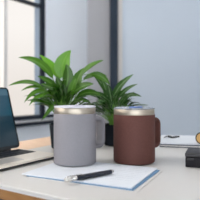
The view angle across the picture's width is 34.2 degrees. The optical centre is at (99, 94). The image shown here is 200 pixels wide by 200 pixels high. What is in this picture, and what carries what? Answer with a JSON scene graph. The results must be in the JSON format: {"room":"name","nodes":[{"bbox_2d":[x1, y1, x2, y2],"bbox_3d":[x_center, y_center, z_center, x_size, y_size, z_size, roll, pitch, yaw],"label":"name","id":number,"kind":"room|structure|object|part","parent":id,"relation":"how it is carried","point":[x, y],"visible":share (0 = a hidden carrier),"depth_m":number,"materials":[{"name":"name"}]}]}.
{"room":"office","nodes":[
{"label":"office","id":0,"kind":"room"},
{"bbox_2d":[15,0,86,140],"bbox_3d":[-1.524,-0.366,0.285,0.070,2.500,5.220,0,0,35],"label":"wall","id":1,"kind":"structure","parent":0,"point":[65,20],"depth_m":2.08,"materials":[{"name":"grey paint"}]},
{"bbox_2d":[0,0,44,120],"bbox_3d":[-0.778,-0.588,1.338,0.059,1.456,1.500,0,0,35],"label":"window","id":2,"kind":"structure","parent":1,"relation":"in","point":[22,22],"depth_m":1.83,"materials":[{"name":"glass"}]},
{"bbox_2d":[15,119,53,123],"bbox_3d":[-0.646,0.149,1.459,0.023,0.008,1.950,0,0,35],"label":"trim","id":3,"kind":"structure","parent":1,"relation":"attached to","point":[44,119],"depth_m":1.85,"materials":[{"name":"stone"}]},
{"bbox_2d":[16,120,53,126],"bbox_3d":[-0.647,0.163,1.460,0.032,0.018,1.950,0,0,35],"label":"trim","id":4,"kind":"structure","parent":1,"relation":"attached to","point":[51,121],"depth_m":1.83,"materials":[{"name":"metal"}]},
{"bbox_2d":[87,0,109,122],"bbox_3d":[-0.030,-0.366,2.325,0.260,2.500,0.070,0,0,0],"label":"wall","id":5,"kind":"structure","parent":0,"point":[98,11],"depth_m":2.29,"materials":[{"name":"grey paint"}]},
{"bbox_2d":[122,0,199,135],"bbox_3d":[0.960,-0.366,2.280,1.680,2.500,0.160,0,0,0],"label":"wall","id":6,"kind":"structure","parent":0,"point":[161,38],"depth_m":2.20,"materials":[{"name":"blue paint"}]},
{"bbox_2d":[110,0,117,108],"bbox_3d":[0.094,-0.366,2.224,0.052,2.500,0.129,0,0,0],"label":"trim","id":7,"kind":"structure","parent":6,"relation":"attached to","point":[113,3],"depth_m":2.16,"materials":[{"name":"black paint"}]},
{"bbox_2d":[118,0,121,98],"bbox_3d":[0.135,-0.366,2.194,0.030,2.500,0.012,0,0,0],"label":"trim","id":8,"kind":"structure","parent":6,"relation":"attached to","point":[119,1],"depth_m":2.19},
{"bbox_3d":[-0.750,0.909,0.250,5.300,0.050,4.500,0,0,0],"label":"floor","id":9,"kind":"structure","parent":0,"visible":0},
{"bbox_2d":[0,137,199,199],"bbox_3d":[0.334,0.509,0.571,1.350,0.750,0.662,0,0,33],"label":"desk","id":10,"kind":"object","parent":9,"relation":"on","point":[176,181],"visible":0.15,"depth_m":0.49,"materials":[{"name":"white laminate"}]},
{"bbox_2d":[0,87,53,170],"bbox_3d":[-0.221,0.058,0.638,0.162,0.152,0.235,0,0,34],"label":"laptop","id":11,"kind":"object","parent":10,"relation":"on","point":[9,140],"visible":0.96,"depth_m":0.72,"materials":[{"name":"silver metal"}]},
{"bbox_2d":[9,50,109,148],"bbox_3d":[-0.100,0.009,0.822,0.218,0.250,0.198,0,0,26],"label":"potted plant","id":12,"kind":"object","parent":10,"relation":"on","point":[62,92],"visible":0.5,"depth_m":0.80,"materials":[{"name":"green plant"}]},
{"bbox_3d":[-0.092,0.103,0.825,0.071,0.060,0.071,0,0,0],"label":"pot","id":13,"kind":"part","parent":12,"relation":"part of","materials":[{"name":"black ceramic"}]},
{"bbox_2d":[28,171,161,191],"bbox_3d":[-0.004,0.133,0.548,0.186,0.001,0.136,0,0,25],"label":"loose sheet","id":14,"kind":"object","parent":10,"relation":"on","point":[159,172],"visible":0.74,"depth_m":0.49,"materials":[{"name":"beige paper"}]},
{"bbox_2d":[26,170,159,190],"bbox_3d":[-0.008,0.132,0.551,0.186,0.001,0.134,0,0,26],"label":"folder","id":15,"kind":"object","parent":14,"relation":"on","point":[155,171],"visible":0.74,"depth_m":0.49,"materials":[{"name":"blue paper"}]},
{"bbox_2d":[22,162,156,188],"bbox_3d":[-0.014,0.131,0.558,0.192,0.002,0.136,0,0,25],"label":"paper sheets","id":16,"kind":"object","parent":15,"relation":"on","point":[124,176],"visible":0.92,"depth_m":0.54,"materials":[{"name":"grey paper"}]},
{"bbox_2d":[54,104,104,166],"bbox_3d":[-0.036,0.074,0.636,0.082,0.112,0.116,0,0,44],"label":"mug","id":17,"kind":"object","parent":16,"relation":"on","point":[78,131],"visible":1,"depth_m":0.59,"materials":[{"name":"metal"}]},
{"bbox_3d":[-0.048,0.024,0.624,0.080,0.007,0.080,0,0,44],"label":"lid","id":18,"kind":"part","parent":17,"relation":"part of","materials":[{"name":"clear plastic"}]},
{"bbox_3d":[-0.009,0.075,0.664,0.023,0.065,0.038,0,0,44],"label":"handle","id":19,"kind":"part","parent":17,"relation":"part of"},
{"bbox_2d":[64,170,113,181],"bbox_3d":[-0.015,0.125,0.508,0.092,0.009,0.008,0,0,-37],"label":"ballpoint pen","id":20,"kind":"object","parent":16,"relation":"on","point":[71,178],"visible":1,"depth_m":0.50,"materials":[{"name":"black paint"}]},
{"bbox_2d":[87,74,145,145],"bbox_3d":[0.031,0.039,0.873,0.208,0.188,0.168,0,0,-29],"label":"potted plant","id":21,"kind":"object","parent":10,"relation":"on","point":[108,96],"visible":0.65,"depth_m":0.85,"materials":[{"name":"green plant"}]},
{"bbox_3d":[0.042,0.105,0.872,0.070,0.056,0.070,0,0,0],"label":"pot","id":22,"kind":"part","parent":21,"relation":"part of","materials":[{"name":"black ceramic"}]},
{"bbox_2d":[113,106,160,165],"bbox_3d":[0.081,0.078,0.662,0.117,0.112,0.083,0,0,-43],"label":"mug","id":23,"kind":"object","parent":10,"relation":"on","point":[136,129],"visible":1,"depth_m":0.62,"materials":[{"name":"metal"}]},
{"bbox_3d":[0.068,0.028,0.651,0.082,0.007,0.082,0,0,-43],"label":"lid","id":24,"kind":"part","parent":23,"relation":"part of","materials":[{"name":"white plastic"}]},
{"bbox_3d":[0.110,0.079,0.690,0.037,0.065,0.023,0,0,-43],"label":"handle","id":25,"kind":"part","parent":23,"relation":"part of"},
{"bbox_2d":[160,144,199,147],"bbox_3d":[0.270,0.130,0.891,0.200,0.007,0.160,0,0,14],"label":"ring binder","id":26,"kind":"object","parent":10,"relation":"on","point":[161,145],"visible":0.34,"depth_m":0.83,"materials":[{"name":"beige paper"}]},
{"bbox_2d":[160,135,199,144],"bbox_3d":[0.265,0.124,0.895,0.190,0.005,0.156,0,0,12],"label":"paper sheets","id":27,"kind":"object","parent":26,"relation":"on","point":[183,139],"visible":0.81,"depth_m":0.87,"materials":[{"name":"white paper"}]},
{"bbox_2d":[195,132,199,143],"bbox_3d":[0.278,0.106,0.810,0.066,0.030,0.059,0,0,30],"label":"eyeglasses","id":28,"kind":"object","parent":27,"relation":"on","point":[197,137],"visible":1,"depth_m":0.80,"materials":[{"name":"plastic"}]},
{"bbox_2d":[185,147,199,167],"bbox_3d":[0.222,0.120,0.617,0.111,0.026,0.075,0,0,20],"label":"case","id":29,"kind":"object","parent":10,"relation":"on","point":[192,155],"visible":1,"depth_m":0.60,"materials":[{"name":"plastic"}]},
{"bbox_3d":[0.222,0.111,0.617,0.111,0.007,0.073,0,0,20],"label":"case lid","id":30,"kind":"part","parent":29,"relation":"part of","materials":[{"name":"black plastic"}]}
]}

